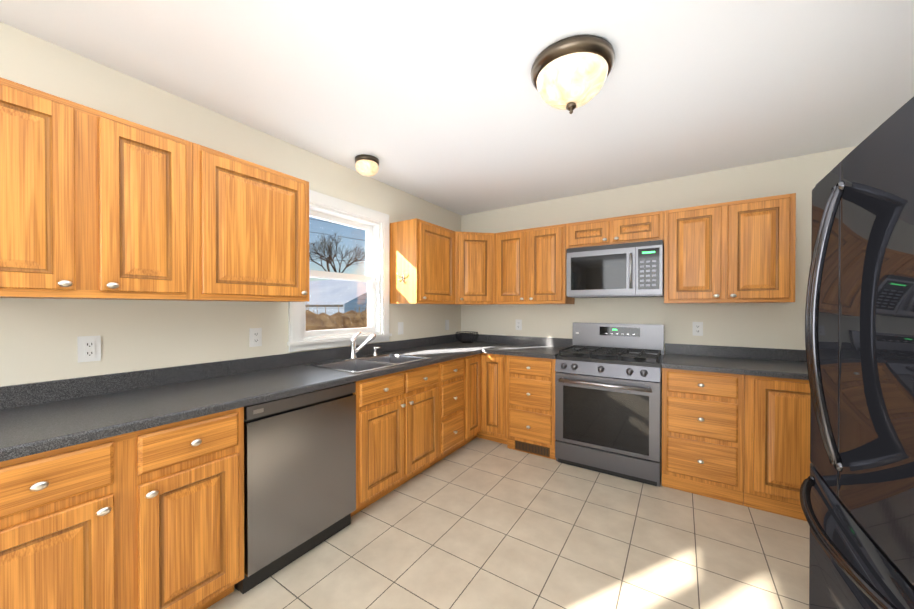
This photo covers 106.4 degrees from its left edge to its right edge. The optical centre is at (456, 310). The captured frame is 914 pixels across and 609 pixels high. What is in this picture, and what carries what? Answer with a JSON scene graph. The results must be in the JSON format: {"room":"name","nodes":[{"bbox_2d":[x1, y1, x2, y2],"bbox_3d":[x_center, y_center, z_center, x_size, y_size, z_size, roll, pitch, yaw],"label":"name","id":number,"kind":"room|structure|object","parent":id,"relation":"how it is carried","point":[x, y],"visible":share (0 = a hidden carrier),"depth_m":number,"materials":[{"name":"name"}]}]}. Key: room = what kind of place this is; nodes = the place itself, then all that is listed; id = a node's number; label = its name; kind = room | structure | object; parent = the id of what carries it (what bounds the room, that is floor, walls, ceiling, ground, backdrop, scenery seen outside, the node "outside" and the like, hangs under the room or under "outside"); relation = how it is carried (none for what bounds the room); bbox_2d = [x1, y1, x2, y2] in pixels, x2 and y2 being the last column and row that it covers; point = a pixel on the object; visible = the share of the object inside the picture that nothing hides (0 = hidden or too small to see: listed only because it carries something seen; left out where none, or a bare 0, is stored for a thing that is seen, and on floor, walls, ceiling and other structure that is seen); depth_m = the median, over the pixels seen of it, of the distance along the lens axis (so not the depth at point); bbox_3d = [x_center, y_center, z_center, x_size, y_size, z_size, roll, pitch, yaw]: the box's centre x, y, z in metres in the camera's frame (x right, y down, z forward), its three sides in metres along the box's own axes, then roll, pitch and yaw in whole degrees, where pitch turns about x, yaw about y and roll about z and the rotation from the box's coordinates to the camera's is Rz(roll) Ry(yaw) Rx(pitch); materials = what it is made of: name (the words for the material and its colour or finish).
{"room":"kitchen","nodes":[
{"label":"kitchen","id":0,"kind":"room"},
{"bbox_2d":[0,22,460,386],"bbox_3d":[-2.013,0.083,1.171,0.150,2.440,7.600,0,0,33],"label":"wall","id":1,"kind":"structure","parent":0,"point":[38,340],"depth_m":1.76,"materials":[{"name":"beige paint"}]},
{"bbox_2d":[77,336,100,362],"bbox_3d":[-1.668,0.176,1.552,0.009,0.116,0.072,0,0,33],"label":"electrical outlet","id":2,"kind":"object","parent":1,"relation":"attached to","point":[89,348],"visible":1,"depth_m":1.55,"materials":[{"name":"white plastic"}]},
{"bbox_2d":[0,77,192,299],"bbox_3d":[-1.547,-0.418,1.396,0.371,0.740,0.692,0,0,33],"label":"upper cabinet","id":3,"kind":"object","parent":1,"relation":"attached to","point":[96,204],"visible":1,"depth_m":1.33,"materials":[{"name":"brown wood"}]},
{"bbox_2d":[173,143,308,301],"bbox_3d":[-1.192,-0.421,1.938,0.371,0.740,0.601,0,0,33],"label":"upper cabinet","id":4,"kind":"object","parent":1,"relation":"attached to","point":[250,231],"visible":0.96,"depth_m":1.80,"materials":[{"name":"brown wood"}]},
{"bbox_2d":[249,328,261,346],"bbox_3d":[-1.271,0.172,2.159,0.009,0.116,0.072,0,0,33],"label":"electrical outlet","id":5,"kind":"object","parent":1,"relation":"attached to","point":[255,337],"visible":1,"depth_m":2.15,"materials":[{"name":"white plastic"}]},
{"bbox_2d":[287,189,391,351],"bbox_3d":[-0.942,-0.292,2.768,0.190,1.150,0.970,0,0,33],"label":"window","id":6,"kind":"structure","parent":1,"relation":"in","point":[373,223],"depth_m":2.84,"materials":[{"name":"white wood"}]},
{"bbox_2d":[398,322,402,334],"bbox_3d":[-0.538,0.175,3.278,0.008,0.116,0.072,0,0,33],"label":"electrical outlet","id":7,"kind":"object","parent":1,"relation":"attached to","point":[400,327],"visible":1,"depth_m":3.27,"materials":[{"name":"white plastic"}]},
{"bbox_2d":[0,333,806,409],"bbox_3d":[0.147,0.345,1.537,3.056,0.088,4.316,0,0,33],"label":"backsplash","id":8,"kind":"structure","parent":1,"relation":"attached to","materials":[{"name":"laminate"}]},
{"bbox_2d":[390,218,454,303],"bbox_3d":[-0.299,-0.430,3.303,0.371,0.740,0.606,0,0,33],"label":"upper cabinet","id":9,"kind":"object","parent":1,"relation":"attached to","point":[422,255],"visible":1,"depth_m":3.10,"materials":[{"name":"brown wood"}]},
{"bbox_2d":[396,272,403,281],"bbox_3d":[-0.497,-0.293,3.037,0.093,0.087,0.055,0,0,33],"label":"coat hook","id":10,"kind":"object","parent":9,"relation":"attached to","point":[402,277],"visible":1,"depth_m":3.04,"materials":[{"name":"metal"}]},
{"bbox_2d":[445,320,448,329],"bbox_3d":[-0.111,0.171,3.930,0.008,0.116,0.072,0,0,33],"label":"electrical outlet","id":11,"kind":"object","parent":1,"relation":"attached to","point":[446,324],"visible":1,"depth_m":3.92,"materials":[{"name":"white plastic"}]},
{"bbox_2d":[0,0,913,214],"bbox_3d":[-0.436,-1.180,0.130,3.920,0.100,7.600,0,0,33],"label":"ceiling","id":12,"kind":"structure","parent":0,"point":[442,104],"depth_m":1.68,"materials":[{"name":"white paint"}]},
{"bbox_2d":[355,155,378,176],"bbox_3d":[-0.684,-1.086,2.600,0.180,0.120,0.180,0,0,33],"label":"light","id":13,"kind":"object","parent":12,"relation":"attached to","point":[367,165],"visible":1,"depth_m":2.54,"materials":[{"name":"white glass"}]},
{"bbox_2d":[531,35,614,113],"bbox_3d":[0.531,-1.025,1.590,0.370,0.228,0.370,0,0,33],"label":"ceiling light","id":14,"kind":"object","parent":12,"relation":"attached to","point":[571,74],"visible":0.98,"depth_m":1.49,"materials":[{"name":"white glass"}]},
{"bbox_2d":[207,437,809,608],"bbox_3d":[-0.436,1.360,0.146,3.920,0.100,7.600,0,0,33],"label":"floor","id":15,"kind":"structure","parent":0,"point":[478,523],"depth_m":1.85,"materials":[{"name":"tile"}]},
{"bbox_2d":[0,407,243,608],"bbox_3d":[-1.404,0.865,1.354,0.666,0.875,0.786,0,0,33],"label":"base cabinet","id":16,"kind":"object","parent":15,"relation":"on","point":[151,518],"visible":0.98,"depth_m":1.21,"materials":[{"name":"brown wood"}]},
{"bbox_2d":[234,382,355,593],"bbox_3d":[-1.021,0.865,1.949,0.602,0.868,0.610,0,0,33],"label":"dishwasher","id":17,"kind":"object","parent":15,"relation":"on","point":[299,475],"visible":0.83,"depth_m":1.72,"materials":[{"name":"grey metal"}]},
{"bbox_2d":[351,363,438,516],"bbox_3d":[-0.614,0.857,2.561,0.666,0.875,0.846,0,0,33],"label":"base cabinet","id":18,"kind":"object","parent":15,"relation":"on","point":[397,429],"visible":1,"depth_m":2.31,"materials":[{"name":"brown wood"}]},
{"bbox_2d":[430,357,463,466],"bbox_3d":[-0.279,0.854,3.072,0.666,0.875,0.372,0,0,33],"label":"base cabinet","id":19,"kind":"object","parent":15,"relation":"on","point":[451,405],"visible":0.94,"depth_m":2.88,"materials":[{"name":"brown wood"}]},
{"bbox_2d":[455,353,506,450],"bbox_3d":[0.171,0.851,3.553,0.891,0.875,0.922,0,0,33],"label":"base cabinet","id":20,"kind":"object","parent":15,"relation":"on","point":[484,395],"visible":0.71,"depth_m":3.22,"materials":[{"name":"brown wood"}]},
{"bbox_2d":[0,332,505,461],"bbox_3d":[-0.856,0.362,2.193,0.660,0.383,4.316,0,0,33],"label":"countertop","id":21,"kind":"structure","parent":20,"relation":"on","point":[39,417],"depth_m":1.60,"materials":[{"name":"laminate"}]},
{"bbox_2d":[340,332,380,360],"bbox_3d":[-0.716,0.272,2.693,0.157,0.208,0.373,0,0,33],"label":"faucet","id":22,"kind":"object","parent":21,"relation":"on","point":[353,350],"depth_m":2.65,"materials":[{"name":"silver metal"}]},
{"bbox_2d":[304,353,431,373],"bbox_3d":[-0.623,0.464,2.530,0.534,0.175,0.761,0,0,33],"label":"sink","id":23,"kind":"object","parent":21,"relation":"in","point":[368,363],"depth_m":2.55,"materials":[{"name":"silver metal"}]},
{"bbox_2d":[456,331,477,342],"bbox_3d":[0.115,0.314,3.939,0.263,0.119,0.263,0,0,33],"label":"wire basket","id":24,"kind":"object","parent":21,"relation":"on","point":[470,333],"visible":1,"depth_m":3.91,"materials":[{"name":"black metal"}]},
{"bbox_2d":[484,336,572,358],"bbox_3d":[0.713,0.351,3.354,0.694,0.124,0.656,0,0,33],"label":"countertop","id":25,"kind":"structure","parent":20,"relation":"on","point":[537,347],"depth_m":3.48,"materials":[{"name":"laminate"}]},
{"bbox_2d":[506,355,555,459],"bbox_3d":[0.807,0.853,3.289,0.459,0.875,0.666,0,0,33],"label":"base cabinet","id":26,"kind":"object","parent":15,"relation":"on","point":[530,400],"visible":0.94,"depth_m":3.03,"materials":[{"name":"brown wood"}]},
{"bbox_2d":[515,440,549,456],"bbox_3d":[0.670,1.240,3.062,0.325,0.080,0.006,0,0,33],"label":"air vent register","id":27,"kind":"object","parent":26,"relation":"attached to","point":[532,448],"visible":1,"depth_m":3.06,"materials":[{"name":"brown metal"}]},
{"bbox_2d":[555,322,663,486],"bbox_3d":[1.308,0.710,2.924,0.766,1.165,0.711,0,0,33],"label":"range","id":28,"kind":"object","parent":15,"relation":"on","point":[608,398],"visible":0.98,"depth_m":2.70,"materials":[{"name":"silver metal"}]},
{"bbox_2d":[662,368,743,505],"bbox_3d":[1.846,0.857,2.609,0.464,0.875,0.666,0,0,33],"label":"base cabinet","id":29,"kind":"object","parent":15,"relation":"on","point":[702,433],"visible":0.98,"depth_m":2.35,"materials":[{"name":"brown wood"}]},
{"bbox_2d":[743,375,810,520],"bbox_3d":[2.241,0.858,2.369,0.458,0.875,0.635,0,0,33],"label":"base cabinet","id":30,"kind":"object","parent":15,"relation":"on","point":[777,461],"visible":0.54,"depth_m":2.15,"materials":[{"name":"brown wood"}]},
{"bbox_2d":[661,343,808,379],"bbox_3d":[2.044,0.357,2.492,0.926,0.124,0.641,0,0,33],"label":"countertop","id":31,"kind":"structure","parent":30,"relation":"on","point":[768,362],"depth_m":2.54,"materials":[{"name":"laminate"}]},
{"bbox_2d":[800,97,913,608],"bbox_3d":[1.498,0.399,0.765,1.008,1.814,0.936,0,0,33],"label":"refrigerator","id":32,"kind":"object","parent":15,"relation":"on","point":[857,495],"visible":1,"depth_m":0.94,"materials":[{"name":"black metal"}]},
{"bbox_2d":[461,146,856,353],"bbox_3d":[1.667,0.070,3.214,3.770,2.440,0.150,0,0,33],"label":"wall","id":33,"kind":"structure","parent":0,"point":[770,325],"depth_m":2.95,"materials":[{"name":"beige paint"}]},
{"bbox_2d":[447,231,495,304],"bbox_3d":[0.139,-0.433,3.748,0.616,0.740,0.618,0,0,33],"label":"upper cabinet","id":34,"kind":"object","parent":33,"relation":"attached to","point":[474,267],"visible":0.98,"depth_m":3.51,"materials":[{"name":"brown wood"}]},
{"bbox_2d":[516,319,521,329],"bbox_3d":[0.679,0.162,3.766,0.072,0.116,0.009,0,0,33],"label":"electrical outlet","id":35,"kind":"object","parent":33,"relation":"attached to","point":[518,324],"visible":1,"depth_m":3.76,"materials":[{"name":"white plastic"}]},
{"bbox_2d":[494,224,574,303],"bbox_3d":[0.773,-0.431,3.480,0.734,0.740,0.371,0,0,33],"label":"upper cabinet","id":36,"kind":"object","parent":33,"relation":"attached to","point":[530,265],"visible":0.98,"depth_m":3.33,"materials":[{"name":"brown wood"}]},
{"bbox_2d":[566,211,663,249],"bbox_3d":[1.406,-0.679,3.064,0.776,0.240,0.371,0,0,33],"label":"upper cabinet","id":37,"kind":"object","parent":33,"relation":"attached to","point":[642,227],"visible":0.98,"depth_m":2.91,"materials":[{"name":"brown wood"}]},
{"bbox_2d":[566,240,663,297],"bbox_3d":[1.397,-0.335,3.035,0.746,0.442,0.430,0,0,33],"label":"microwave","id":38,"kind":"object","parent":37,"relation":"attached to","point":[628,270],"visible":1,"depth_m":2.87,"materials":[{"name":"silver metal"}]},
{"bbox_2d":[693,322,702,335],"bbox_3d":[2.029,0.158,2.882,0.072,0.116,0.009,0,0,33],"label":"electrical outlet","id":39,"kind":"object","parent":33,"relation":"attached to","point":[697,328],"visible":1,"depth_m":2.88,"materials":[{"name":"white plastic"}]},
{"bbox_2d":[664,193,795,302],"bbox_3d":[2.052,-0.426,2.643,0.764,0.740,0.371,0,0,33],"label":"upper cabinet","id":40,"kind":"object","parent":33,"relation":"attached to","point":[742,251],"visible":1,"depth_m":2.49,"materials":[{"name":"brown wood"}]},
{"label":"outside","id":41,"kind":"structure","parent":0,"visible":0},
{"bbox_3d":[-29.978,1.813,31.503,79.840,0.100,140.000,0,0,33],"label":"ground","id":42,"kind":"structure","parent":41,"visible":0},
{"bbox_2d":[306,279,366,315],"bbox_3d":[-5.677,0.227,15.703,8.400,3.270,5.600,0,0,33],"label":"garage","id":43,"kind":"structure","parent":42,"relation":"on","point":[349,304],"depth_m":12.35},
{"bbox_2d":[306,304,366,330],"bbox_3d":[-1.005,0.793,12.226,1.244,1.993,17.442,0,0,26],"label":"hedge","id":44,"kind":"object","parent":42,"relation":"on","point":[312,317],"depth_m":8.01,"materials":[{"name":"brown plant"}]},
{"bbox_2d":[309,234,365,279],"bbox_3d":[-17.121,-4.528,49.078,8.824,12.373,12.274,0,0,33],"label":"tree","id":45,"kind":"object","parent":42,"relation":"on","point":[329,248],"depth_m":46.96,"materials":[{"name":"black plant"}]},
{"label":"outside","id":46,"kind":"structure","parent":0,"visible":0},
{"bbox_2d":[312,219,365,260],"bbox_3d":[-10.269,-6.826,37.672,26.034,3.840,36.020,0,0,33],"label":"wires","id":47,"kind":"object","parent":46,"point":[338,236],"depth_m":31.45,"materials":[{"name":"black metal"}]}
]}

